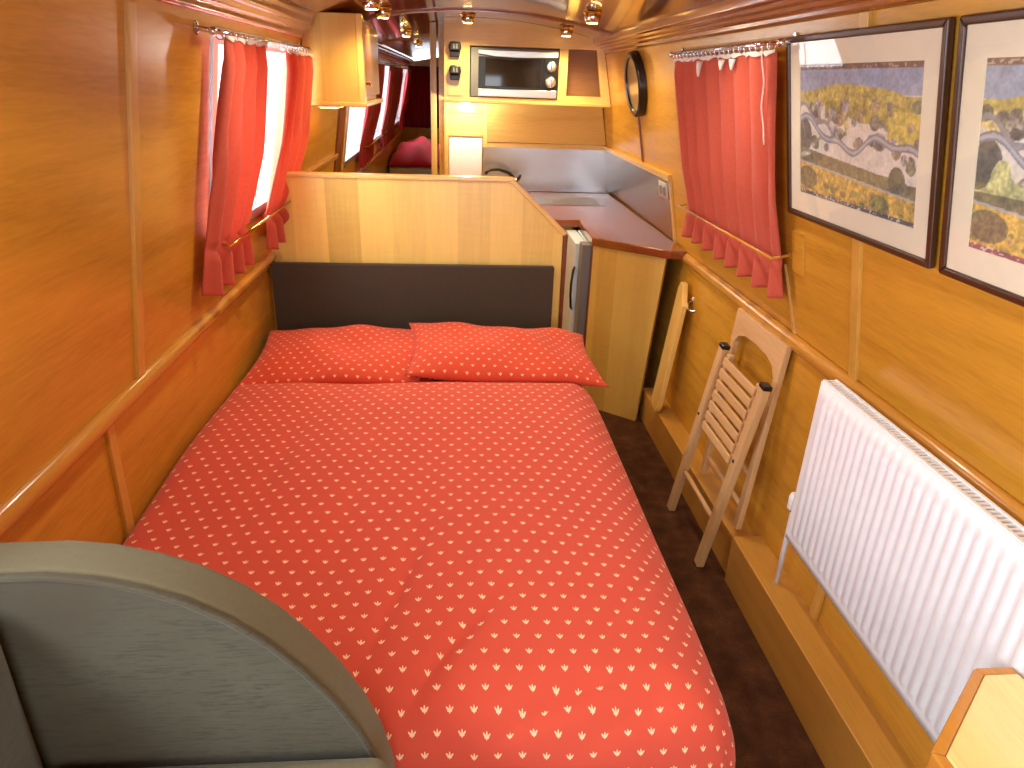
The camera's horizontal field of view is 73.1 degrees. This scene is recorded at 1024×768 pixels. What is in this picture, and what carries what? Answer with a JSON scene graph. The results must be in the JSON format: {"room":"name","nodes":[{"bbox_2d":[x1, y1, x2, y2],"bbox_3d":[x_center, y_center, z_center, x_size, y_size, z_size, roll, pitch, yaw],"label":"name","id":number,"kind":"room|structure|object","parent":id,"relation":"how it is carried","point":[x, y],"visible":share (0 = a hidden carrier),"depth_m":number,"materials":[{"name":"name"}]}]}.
{"room":"narrowboat interior","nodes":[
{"label":"narrowboat interior","id":0,"kind":"room"},
{"bbox_2d":[0,0,409,544],"bbox_3d":[-1.226,-1.535,5.141,0.241,1.990,13.200,0,24,-5],"label":"wall","id":1,"kind":"structure","parent":0,"point":[67,328],"depth_m":1.54,"materials":[{"name":"brown wood"}]},
{"bbox_2d":[104,425,134,538],"bbox_3d":[-1.011,0.508,1.869,0.028,0.900,0.036,0,24,-5],"label":"trim","id":2,"kind":"structure","parent":1,"relation":"attached to","point":[110,437],"depth_m":1.75,"materials":[{"name":"brown wood"}]},
{"bbox_2d":[124,0,144,378],"bbox_3d":[-0.907,-0.425,1.662,0.148,0.882,0.042,0,24,-5],"label":"trim","id":3,"kind":"structure","parent":1,"relation":"attached to","point":[130,9],"depth_m":1.63,"materials":[{"name":"brown wood"}]},
{"bbox_2d":[0,129,403,538],"bbox_3d":[-1.265,-1.471,5.167,0.038,0.050,13.200,0,24,-5],"label":"trim","id":4,"kind":"structure","parent":1,"relation":"attached to","point":[28,494],"depth_m":1.66,"materials":[{"name":"brown wood"}]},
{"bbox_2d":[153,0,313,37],"bbox_3d":[-0.769,-0.667,0.941,0.122,0.128,4.770,0,24,-5],"label":"trim","id":5,"kind":"structure","parent":1,"relation":"attached to","point":[287,17],"depth_m":2.38,"materials":[{"name":"brown wood"}]},
{"bbox_2d":[193,20,310,53],"bbox_3d":[-0.886,-1.238,2.499,0.066,0.045,1.374,0,24,-5],"label":"curtain rod","id":6,"kind":"object","parent":1,"relation":"attached to","point":[214,31],"visible":0.83,"depth_m":2.10,"materials":[{"name":"silver metal"}]},
{"bbox_2d":[202,35,267,295],"bbox_3d":[-0.911,-0.725,2.282,0.175,0.754,0.553,0,24,-5],"label":"curtain","id":7,"kind":"object","parent":6,"relation":"hanging from","point":[240,123],"visible":0.98,"depth_m":2.22,"materials":[{"name":"fabric"}]},
{"bbox_2d":[264,50,312,249],"bbox_3d":[-0.971,-1.024,3.008,0.170,0.774,0.654,0,24,-5],"label":"curtain","id":8,"kind":"object","parent":6,"relation":"hanging from","point":[292,124],"visible":0.9,"depth_m":2.91,"materials":[{"name":"fabric"}]},
{"bbox_2d":[209,26,299,224],"bbox_3d":[-1.003,-0.992,2.700,0.156,0.668,1.235,0,24,-5],"label":"window","id":9,"kind":"structure","parent":1,"relation":"in","point":[260,201],"depth_m":2.14,"materials":[{"name":"glass"}]},
{"bbox_2d":[221,200,290,247],"bbox_3d":[-0.995,-0.686,2.762,0.078,0.029,1.146,0,24,-5],"label":"curtain rod","id":10,"kind":"object","parent":1,"relation":"attached to","point":[288,202],"visible":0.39,"depth_m":2.51,"materials":[{"name":"gold metal"}]},
{"bbox_2d":[306,153,338,171],"bbox_3d":[-1.125,-1.265,4.030,0.030,0.033,1.300,0,24,-5],"label":"trim","id":11,"kind":"structure","parent":1,"relation":"attached to","point":[326,162],"depth_m":4.13,"materials":[{"name":"brown wood"}]},
{"bbox_2d":[333,107,345,171],"bbox_3d":[-1.153,-1.749,4.653,0.149,0.882,0.270,0,24,-5],"label":"trim","id":12,"kind":"structure","parent":1,"relation":"attached to","point":[342,110],"depth_m":4.65,"materials":[{"name":"brown wood"}]},
{"bbox_2d":[301,12,382,106],"bbox_3d":[-0.870,-1.662,3.566,0.336,0.397,0.805,0,24,-5],"label":"upper cabinet","id":13,"kind":"object","parent":1,"relation":"attached to","point":[344,46],"visible":0.91,"depth_m":3.23,"materials":[{"name":"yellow wood"}]},
{"bbox_2d":[317,106,340,107],"bbox_3d":[-0.934,-1.477,3.656,0.100,0.016,0.500,0,24,-5],"label":"strip light","id":14,"kind":"object","parent":13,"relation":"attached to","point":[317,106],"visible":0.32,"depth_m":3.43,"materials":[{"name":"white plastic"}]},
{"bbox_2d":[311,98,382,106],"bbox_3d":[-0.881,-1.489,3.641,0.327,0.020,0.805,0,24,-5],"label":"shelf","id":15,"kind":"object","parent":13,"relation":"attached to","point":[343,102],"depth_m":3.28,"materials":[{"name":"brown wood"}]},
{"bbox_2d":[343,59,389,168],"bbox_3d":[-1.302,-2.530,6.258,0.172,0.778,2.980,0,24,-5],"label":"window","id":16,"kind":"structure","parent":1,"relation":"in","point":[359,112],"depth_m":5.87,"materials":[{"name":"glass"}]},
{"bbox_2d":[359,131,387,147],"bbox_3d":[-1.326,-2.393,6.700,0.076,0.030,1.859,0,24,-5],"label":"curtain rod","id":17,"kind":"object","parent":1,"relation":"attached to","point":[385,131],"visible":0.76,"depth_m":6.45,"materials":[{"name":"gold metal"}]},
{"bbox_2d":[378,61,395,65],"bbox_3d":[-1.181,-2.850,6.098,0.066,0.041,3.124,0,24,-5],"label":"curtain rod","id":18,"kind":"object","parent":1,"relation":"attached to","point":[378,61],"visible":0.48,"depth_m":6.64,"materials":[{"name":"silver metal"}]},
{"bbox_2d":[358,64,384,167],"bbox_3d":[-1.233,-2.384,6.086,0.166,0.806,1.202,0,24,-5],"label":"curtain","id":19,"kind":"object","parent":18,"relation":"hanging from","point":[372,113],"visible":0.73,"depth_m":6.00,"materials":[{"name":"red fabric"}]},
{"bbox_2d":[380,66,402,148],"bbox_3d":[-1.392,-3.242,8.023,0.167,0.806,1.952,0,24,-5],"label":"curtain","id":20,"kind":"object","parent":18,"relation":"hanging from","point":[396,73],"visible":0.99,"depth_m":7.79,"materials":[{"name":"red fabric"}]},
{"bbox_2d":[378,42,413,65],"bbox_3d":[-1.297,-3.499,7.337,0.122,0.128,7.600,0,24,-5],"label":"trim","id":21,"kind":"structure","parent":1,"relation":"attached to","point":[385,52],"depth_m":7.34,"materials":[{"name":"brown wood"}]},
{"bbox_2d":[395,64,407,125],"bbox_3d":[-1.567,-3.953,9.472,0.172,0.778,2.130,0,24,-5],"label":"window","id":22,"kind":"structure","parent":1,"relation":"in","point":[404,69],"depth_m":10.11,"materials":[{"name":"glass"}]},
{"bbox_2d":[380,35,437,44],"bbox_3d":[-0.369,-2.918,5.938,1.840,0.155,0.040,0,24,-5],"label":"trim","id":23,"kind":"structure","parent":1,"relation":"attached to","point":[427,35],"depth_m":5.87,"materials":[{"name":"brown wood"}]},
{"bbox_2d":[363,9,610,35],"bbox_3d":[-0.192,-1.967,3.791,1.840,0.155,0.030,0,24,-5],"label":"trim","id":24,"kind":"structure","parent":1,"relation":"attached to","point":[432,10],"depth_m":3.76,"materials":[{"name":"brown wood"}]},
{"bbox_3d":[-1.450,-4.294,9.358,0.065,0.041,2.374,0,24,-5],"label":"curtain rod","id":25,"kind":"object","parent":1,"relation":"attached to","visible":0},
{"bbox_2d":[399,69,410,130],"bbox_3d":[-1.562,-4.150,10.075,0.167,0.806,1.052,0,24,-5],"label":"curtain","id":26,"kind":"object","parent":25,"relation":"hanging from","point":[406,90],"visible":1,"depth_m":9.79,"materials":[{"name":"red fabric"}]},
{"bbox_2d":[402,57,438,143],"bbox_3d":[-0.787,-4.242,11.245,2.120,2.060,0.050,0,24,-5],"label":"wall","id":27,"kind":"structure","parent":0,"point":[409,133],"depth_m":11.22,"materials":[{"name":"brown wood"}]},
{"bbox_2d":[405,66,438,127],"bbox_3d":[-1.366,-4.542,10.960,0.682,0.900,0.044,0,24,-5],"label":"curtain","id":28,"kind":"object","parent":27,"relation":"hanging from","point":[418,109],"visible":0.56,"depth_m":10.97,"materials":[{"name":"red fabric"}]},
{"bbox_2d":[289,0,724,58],"bbox_3d":[-0.277,-2.454,4.813,1.840,0.193,13.200,0,24,-5],"label":"ceiling","id":29,"kind":"structure","parent":0,"point":[617,15],"depth_m":3.44,"materials":[{"name":"brown wood"}]},
{"bbox_2d":[362,0,379,9],"bbox_3d":[-0.607,-1.639,2.975,0.094,0.048,0.094,0,24,-5],"label":"ceiling light","id":30,"kind":"object","parent":29,"relation":"attached to","point":[367,4],"visible":1,"depth_m":2.95,"materials":[{"name":"gold metal"}]},
{"bbox_2d":[375,7,391,18],"bbox_3d":[-0.638,-1.833,3.413,0.094,0.048,0.094,0,24,-5],"label":"ceiling light","id":31,"kind":"object","parent":29,"relation":"attached to","point":[382,12],"visible":0.86,"depth_m":3.39,"materials":[{"name":"gold metal"}]},
{"bbox_2d":[400,29,411,36],"bbox_3d":[-0.761,-2.520,4.963,0.094,0.048,0.094,0,24,-5],"label":"ceiling light","id":32,"kind":"object","parent":29,"relation":"attached to","point":[405,32],"visible":0.96,"depth_m":4.93,"materials":[{"name":"gold metal"}]},
{"bbox_2d":[414,41,422,46],"bbox_3d":[-0.896,-3.247,6.604,0.094,0.048,0.094,0,24,-5],"label":"ceiling light","id":33,"kind":"object","parent":29,"relation":"attached to","point":[418,43],"visible":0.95,"depth_m":6.58,"materials":[{"name":"gold metal"}]},
{"bbox_2d":[460,13,475,23],"bbox_3d":[-0.259,-2.143,4.053,0.094,0.048,0.094,0,24,-5],"label":"ceiling light","id":34,"kind":"object","parent":29,"relation":"attached to","point":[467,18],"visible":1,"depth_m":4.03,"materials":[{"name":"gold metal"}]},
{"bbox_2d":[559,27,572,36],"bbox_3d":[0.326,-2.108,4.138,0.094,0.048,0.094,0,24,-5],"label":"ceiling light","id":35,"kind":"object","parent":29,"relation":"attached to","point":[564,31],"visible":0.95,"depth_m":4.11,"materials":[{"name":"gold metal"}]},
{"bbox_2d":[583,11,601,23],"bbox_3d":[0.376,-1.708,3.223,0.094,0.048,0.094,0,24,-5],"label":"ceiling light","id":36,"kind":"object","parent":29,"relation":"attached to","point":[591,17],"visible":0.99,"depth_m":3.20,"materials":[{"name":"gold metal"}]},
{"bbox_2d":[438,22,608,231],"bbox_3d":[0.110,-1.473,5.049,1.270,2.040,0.040,0,24,-5],"label":"wall","id":37,"kind":"structure","parent":0,"point":[458,122],"depth_m":4.81,"materials":[{"name":"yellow wood"}]},
{"bbox_2d":[430,22,436,174],"bbox_3d":[-0.553,-1.446,4.943,0.040,2.030,0.065,0,24,-5],"label":"trim","id":38,"kind":"structure","parent":37,"relation":"in","point":[433,75],"depth_m":4.69,"materials":[{"name":"brown wood"}]},
{"bbox_2d":[444,102,448,174],"bbox_3d":[-0.477,-1.234,5.057,0.030,1.556,0.050,0,24,-5],"label":"trim","id":39,"kind":"structure","parent":37,"relation":"attached to","point":[446,115],"depth_m":4.82,"materials":[{"name":"brown wood"}]},
{"bbox_2d":[449,136,481,175],"bbox_3d":[-0.332,-1.577,4.931,0.234,0.365,0.024,0,24,-5],"label":"panel","id":40,"kind":"object","parent":37,"relation":"attached to","point":[465,152],"visible":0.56,"depth_m":4.90,"materials":[{"name":"ceramic"}]},
{"bbox_2d":[448,109,482,113],"bbox_3d":[-0.320,-1.890,4.793,0.240,0.020,0.025,0,24,-5],"label":"trim","id":41,"kind":"structure","parent":37,"relation":"attached to","point":[449,110],"depth_m":4.78,"materials":[{"name":"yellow wood"}]},
{"bbox_2d":[449,132,482,136],"bbox_3d":[-0.325,-1.752,4.846,0.240,0.025,0.040,0,24,-5],"label":"trim","id":42,"kind":"structure","parent":37,"relation":"attached to","point":[477,134],"depth_m":4.83,"materials":[{"name":"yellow wood"}]},
{"bbox_2d":[483,104,487,146],"bbox_3d":[-0.188,-1.812,4.830,0.030,0.296,0.040,0,24,-5],"label":"trim","id":43,"kind":"structure","parent":37,"relation":"attached to","point":[485,106],"depth_m":4.81,"materials":[{"name":"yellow wood"}]},
{"bbox_2d":[443,17,610,107],"bbox_3d":[0.096,-2.098,4.529,1.088,0.488,0.382,0,24,-5],"label":"upper cabinet","id":44,"kind":"object","parent":37,"relation":"attached to","point":[582,81],"visible":0.94,"depth_m":4.37,"materials":[{"name":"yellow wood"}]},
{"bbox_2d":[449,41,460,56],"bbox_3d":[-0.354,-2.077,4.287,0.080,0.087,0.042,0,24,-5],"label":"wall socket","id":45,"kind":"object","parent":44,"relation":"attached to","point":[454,47],"visible":1,"depth_m":4.27,"materials":[{"name":"black plastic"}]},
{"bbox_2d":[449,65,460,79],"bbox_3d":[-0.358,-1.955,4.341,0.080,0.087,0.042,0,24,-5],"label":"wall socket","id":46,"kind":"object","parent":44,"relation":"attached to","point":[454,70],"visible":1,"depth_m":4.32,"materials":[{"name":"black plastic"}]},
{"bbox_2d":[469,47,558,98],"bbox_3d":[0.004,-2.037,4.536,0.557,0.287,0.384,0,24,-5],"label":"microwave","id":47,"kind":"object","parent":44,"relation":"on","point":[494,72],"visible":1,"depth_m":4.38,"materials":[{"name":"grey metal"}]},
{"bbox_2d":[487,142,603,149],"bbox_3d":[0.244,-1.694,4.918,0.845,0.033,0.040,0,24,-5],"label":"trim","id":48,"kind":"structure","parent":37,"relation":"attached to","point":[489,144],"depth_m":4.90,"materials":[{"name":"brown wood"}]},
{"bbox_2d":[483,147,609,192],"bbox_3d":[0.258,-1.546,4.998,0.935,0.300,0.014,0,24,-5],"label":"backsplash","id":49,"kind":"structure","parent":37,"relation":"attached to","point":[543,170],"depth_m":4.99,"materials":[{"name":"metal"}]},
{"bbox_2d":[487,104,605,144],"bbox_3d":[0.252,-1.815,4.826,0.845,0.259,0.108,0,24,-5],"label":"panel","id":50,"kind":"object","parent":37,"relation":"attached to","point":[508,123],"visible":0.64,"depth_m":4.80,"materials":[{"name":"brown wood"}]},
{"bbox_2d":[598,400,824,767],"bbox_3d":[-0.314,-0.602,5.630,2.260,0.050,13.200,0,24,-5],"label":"floor","id":51,"kind":"structure","parent":0,"point":[767,731],"depth_m":2.39,"materials":[{"name":"carpet"}]},
{"bbox_2d":[0,540,395,767],"bbox_3d":[-0.469,0.875,0.860,0.606,1.076,0.812,0,24,-5],"label":"armchair","id":52,"kind":"object","parent":51,"relation":"on","point":[112,655],"visible":1,"depth_m":1.01,"materials":[{"name":"grey fabric"}]},
{"bbox_2d":[146,758,387,767],"bbox_3d":[-0.423,0.798,0.779,0.515,0.165,0.720,0,24,-5],"label":"seat cushion","id":53,"kind":"object","parent":52,"relation":"on","point":[150,762],"depth_m":1.08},
{"bbox_2d":[389,166,439,174],"bbox_3d":[-1.322,-3.006,10.131,0.710,0.660,2.700,0,24,-5],"label":"bed","id":54,"kind":"object","parent":51,"relation":"on","point":[392,169],"visible":0.14,"depth_m":8.79,"materials":[{"name":"brown wood"}]},
{"bbox_2d":[388,136,439,166],"bbox_3d":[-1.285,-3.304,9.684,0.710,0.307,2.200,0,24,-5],"label":"pillow","id":55,"kind":"object","parent":54,"relation":"on","point":[416,152],"visible":0.77,"depth_m":8.93,"materials":[{"name":"red fabric"}]},
{"bbox_2d":[271,171,567,328],"bbox_3d":[-0.440,-0.339,3.345,1.374,1.298,0.060,0,24,-5],"label":"wall","id":56,"kind":"structure","parent":51,"relation":"on","point":[335,217],"depth_m":3.15,"materials":[{"name":"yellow wood"}]},
{"bbox_2d":[562,227,572,230],"bbox_3d":[0.031,-0.723,4.732,0.600,0.916,1.091,0,24,-5],"label":"base cabinet","id":57,"kind":"object","parent":51,"relation":"on","point":[564,228],"visible":0.02,"depth_m":4.12,"materials":[{"name":"brown wood"}]},
{"bbox_2d":[527,192,686,259],"bbox_3d":[0.273,-1.008,4.205,1.035,0.042,1.870,0,24,-5],"label":"countertop","id":58,"kind":"structure","parent":57,"relation":"on","point":[614,226],"depth_m":3.94,"materials":[{"name":"brown wood"}]},
{"bbox_2d":[484,168,521,181],"bbox_3d":[-0.070,-1.408,4.803,0.270,0.186,0.066,-6,25,-19],"label":"tap","id":59,"kind":"object","parent":58,"relation":"on","point":[487,171],"visible":0.54,"depth_m":4.77,"materials":[{"name":"silver metal"}]},
{"bbox_2d":[531,196,606,205],"bbox_3d":[0.227,-1.241,4.668,0.780,0.008,0.320,0,24,-5],"label":"sink","id":60,"kind":"object","parent":58,"relation":"in","point":[541,200],"visible":0.73,"depth_m":4.65,"materials":[{"name":"metal"}]},
{"bbox_2d":[562,230,588,331],"bbox_3d":[0.506,-0.436,4.109,0.415,0.885,0.392,0,24,-5],"label":"fridge","id":61,"kind":"object","parent":51,"relation":"on","point":[574,237],"visible":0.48,"depth_m":3.93,"materials":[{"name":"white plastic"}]},
{"bbox_2d":[573,241,666,420],"bbox_3d":[0.538,-0.277,3.760,0.526,0.916,0.112,23,31,38],"label":"base cabinet","id":62,"kind":"object","parent":51,"relation":"on","point":[618,293],"visible":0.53,"depth_m":3.70,"materials":[{"name":"brown wood"}]},
{"bbox_2d":[667,308,791,566],"bbox_3d":[0.814,0.220,2.654,0.196,0.918,0.504,0,24,-5],"label":"folding chair","id":63,"kind":"object","parent":51,"relation":"on","point":[764,395],"visible":1,"depth_m":2.54,"materials":[{"name":"brown wood"}]},
{"bbox_2d":[926,667,1023,767],"bbox_3d":[0.810,1.014,1.069,0.266,0.738,0.768,0,24,-5],"label":"table","id":64,"kind":"object","parent":51,"relation":"on","point":[984,728],"visible":1,"depth_m":1.15,"materials":[{"name":"brown wood"}]},
{"bbox_3d":[-0.369,0.480,2.433,1.335,0.540,2.185,0,24,-5],"label":"bed","id":65,"kind":"object","parent":51,"relation":"on","visible":0},
{"bbox_2d":[235,324,435,387],"bbox_3d":[-0.698,-0.122,2.932,0.780,0.155,0.559,0,24,-5],"label":"pillow","id":66,"kind":"object","parent":65,"relation":"on","point":[360,353],"visible":0.7,"depth_m":2.79,"materials":[{"name":"red fabric"}]},
{"bbox_2d":[271,262,553,329],"bbox_3d":[-0.462,-0.268,3.322,1.305,0.625,0.040,0,24,-5],"label":"headboard","id":67,"kind":"object","parent":65,"relation":"attached to","point":[306,294],"visible":0.48,"depth_m":3.24,"materials":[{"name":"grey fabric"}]},
{"bbox_2d":[122,382,734,767],"bbox_3d":[-0.297,0.478,2.078,1.458,0.488,1.695,0,24,-5],"label":"duvet","id":68,"kind":"object","parent":65,"relation":"on","point":[485,562],"visible":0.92,"depth_m":1.65,"materials":[{"name":"red fabric"}]},
{"bbox_2d":[404,322,609,387],"bbox_3d":[-0.039,-0.134,2.970,0.838,0.168,0.577,0,24,-5],"label":"pillow","id":69,"kind":"object","parent":65,"relation":"on","point":[444,351],"visible":0.96,"depth_m":2.82,"materials":[{"name":"red fabric"}]},
{"bbox_2d":[602,0,1023,767],"bbox_3d":[0.631,-1.535,5.295,0.273,1.990,13.200,0,24,-5],"label":"wall","id":70,"kind":"structure","parent":0,"point":[945,352],"depth_m":2.00,"materials":[{"name":"brown wood"}]},
{"bbox_2d":[624,50,646,116],"bbox_3d":[0.662,-1.608,3.708,0.108,0.329,0.330,0,24,-5],"label":"round mirror","id":71,"kind":"object","parent":70,"relation":"attached to","point":[635,80],"visible":1,"depth_m":3.65,"materials":[{"name":"brown mirror"}]},
{"bbox_2d":[603,145,671,180],"bbox_3d":[0.723,-1.360,4.195,0.027,0.033,1.660,0,24,-5],"label":"trim","id":72,"kind":"structure","parent":70,"relation":"attached to","point":[664,175],"depth_m":3.96,"materials":[{"name":"brown wood"}]},
{"bbox_2d":[605,151,672,239],"bbox_3d":[0.758,-1.211,4.275,0.069,0.304,1.640,0,24,-5],"label":"backsplash","id":73,"kind":"structure","parent":70,"relation":"attached to","point":[637,188],"depth_m":4.13,"materials":[{"name":"metal"}]},
{"bbox_2d":[658,180,668,199],"bbox_3d":[0.785,-1.010,3.593,0.029,0.084,0.150,0,24,-5],"label":"power socket","id":74,"kind":"object","parent":73,"relation":"attached to","point":[663,187],"visible":1,"depth_m":3.57,"materials":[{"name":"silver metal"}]},
{"bbox_2d":[638,117,643,161],"bbox_3d":[0.703,-1.507,3.833,0.132,0.562,0.012,0,24,-5],"label":"trim","id":75,"kind":"structure","parent":70,"relation":"attached to","point":[639,125],"depth_m":3.89,"materials":[{"name":"brown wood"}]},
{"bbox_2d":[668,178,676,243],"bbox_3d":[0.818,-0.878,3.517,0.083,0.335,0.020,0,24,-5],"label":"trim","id":76,"kind":"structure","parent":70,"relation":"attached to","point":[670,182],"depth_m":3.51,"materials":[{"name":"brown wood"}]},
{"bbox_2d":[687,297,696,312],"bbox_3d":[0.843,-0.371,3.256,0.035,0.042,0.165,4,24,5],"label":"wall hook","id":77,"kind":"object","parent":70,"relation":"attached to","point":[691,298],"visible":1,"depth_m":3.26,"materials":[{"name":"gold metal"}]},
{"bbox_2d":[669,32,798,58],"bbox_3d":[0.734,-1.178,2.429,0.066,0.048,1.094,0,24,-5],"label":"curtain rod","id":78,"kind":"object","parent":70,"relation":"attached to","point":[780,42],"visible":0.98,"depth_m":2.28,"materials":[{"name":"silver metal"}]},
{"bbox_2d":[674,49,783,298],"bbox_3d":[0.783,-0.827,2.609,0.234,0.748,1.048,0,24,-5],"label":"curtain","id":79,"kind":"object","parent":78,"relation":"hanging from","point":[726,104],"visible":0.98,"depth_m":2.47,"materials":[{"name":"fabric"}]},
{"bbox_2d":[677,203,791,260],"bbox_3d":[0.839,-0.627,2.725,0.068,0.032,1.059,0,24,-5],"label":"curtain rod","id":80,"kind":"object","parent":70,"relation":"attached to","point":[788,255],"visible":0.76,"depth_m":2.50,"materials":[{"name":"gold metal"}]},
{"bbox_2d":[593,0,937,53],"bbox_3d":[0.800,-0.927,1.630,0.137,0.093,6.000,0,24,-5],"label":"trim","id":81,"kind":"structure","parent":70,"relation":"attached to","point":[725,17],"depth_m":2.25,"materials":[{"name":"brown wood"}]},
{"bbox_2d":[639,388,915,767],"bbox_3d":[0.928,1.016,1.744,0.113,0.200,4.620,0,24,-5],"label":"baseboard","id":82,"kind":"structure","parent":70,"relation":"attached to","point":[845,728],"depth_m":2.14,"materials":[{"name":"brown wood"}]},
{"bbox_2d":[652,282,687,411],"bbox_3d":[0.786,-0.175,3.437,0.102,0.663,0.140,0,24,-5],"label":"flap","id":83,"kind":"object","parent":82,"relation":"on","point":[680,304],"visible":1,"depth_m":3.40,"materials":[{"name":"brown wood"}]},
{"bbox_2d":[782,263,795,333],"bbox_3d":[0.933,-0.284,2.321,0.015,0.225,0.104,-15,29,-34],"label":"trim","id":84,"kind":"structure","parent":70,"relation":"attached to","point":[784,264],"depth_m":2.31,"materials":[{"name":"brown wood"}]},
{"bbox_2d":[791,229,804,277],"bbox_3d":[0.909,-0.415,2.192,0.037,0.138,0.085,0,24,-5],"label":"blank plate","id":85,"kind":"object","parent":70,"relation":"attached to","point":[798,238],"visible":1,"depth_m":2.18,"materials":[{"name":"brown wood"}]},
{"bbox_2d":[809,583,825,620],"bbox_3d":[0.954,0.498,2.054,0.035,0.900,0.036,0,24,-5],"label":"trim","id":86,"kind":"structure","parent":70,"relation":"attached to","point":[819,596],"depth_m":2.12,"materials":[{"name":"brown wood"}]},
{"bbox_2d":[681,248,1023,525],"bbox_3d":[1.024,0.265,1.408,0.038,0.050,4.600,0,24,-5],"label":"trim","id":87,"kind":"structure","parent":70,"relation":"attached to","point":[810,354],"depth_m":1.90,"materials":[{"name":"brown wood"}]},
{"bbox_2d":[848,11,871,379],"bbox_3d":[0.902,-0.441,1.793,0.208,0.926,0.040,0,24,-5],"label":"trim","id":88,"kind":"structure","parent":70,"relation":"attached to","point":[865,18],"depth_m":1.88,"materials":[{"name":"brown wood"}]},
{"bbox_2d":[786,16,954,268],"bbox_3d":[0.857,-0.621,1.747,0.118,0.491,0.712,0,24,-5],"label":"framed picture","id":89,"kind":"object","parent":70,"relation":"attached to","point":[867,107],"visible":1,"depth_m":1.65,"materials":[{"name":"multicoloured paper"}]},
{"bbox_2d":[801,60,924,227],"bbox_3d":[0.858,-0.622,1.747,0.072,0.342,0.562,0,24,-5],"label":"print","id":90,"kind":"object","parent":89,"relation":"attached to","point":[863,121],"depth_m":1.69},
{"bbox_2d":[774,379,1023,743],"bbox_3d":[0.950,0.568,1.583,0.084,0.749,1.286,0,24,-5],"label":"radiator","id":91,"kind":"object","parent":70,"relation":"attached to","point":[926,571],"visible":0.95,"depth_m":1.59,"materials":[{"name":"white metal"}]},
{"bbox_2d":[823,379,1023,545],"bbox_3d":[0.954,0.240,1.411,0.042,0.010,1.235,0,24,-5],"label":"grille","id":92,"kind":"object","parent":91,"relation":"attached to","point":[985,511],"depth_m":1.53,"materials":[{"name":"white metal"}]},
{"bbox_2d":[938,8,1023,306],"bbox_3d":[0.913,-0.321,1.069,0.118,0.491,0.712,0,24,-5],"label":"framed picture","id":93,"kind":"object","parent":70,"relation":"attached to","point":[982,245],"visible":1,"depth_m":1.30,"materials":[{"name":"multicoloured paper"}]},
{"bbox_2d":[969,57,1023,263],"bbox_3d":[0.914,-0.322,1.069,0.072,0.342,0.562,0,24,-5],"label":"print","id":94,"kind":"object","parent":93,"relation":"attached to","point":[996,177],"depth_m":1.27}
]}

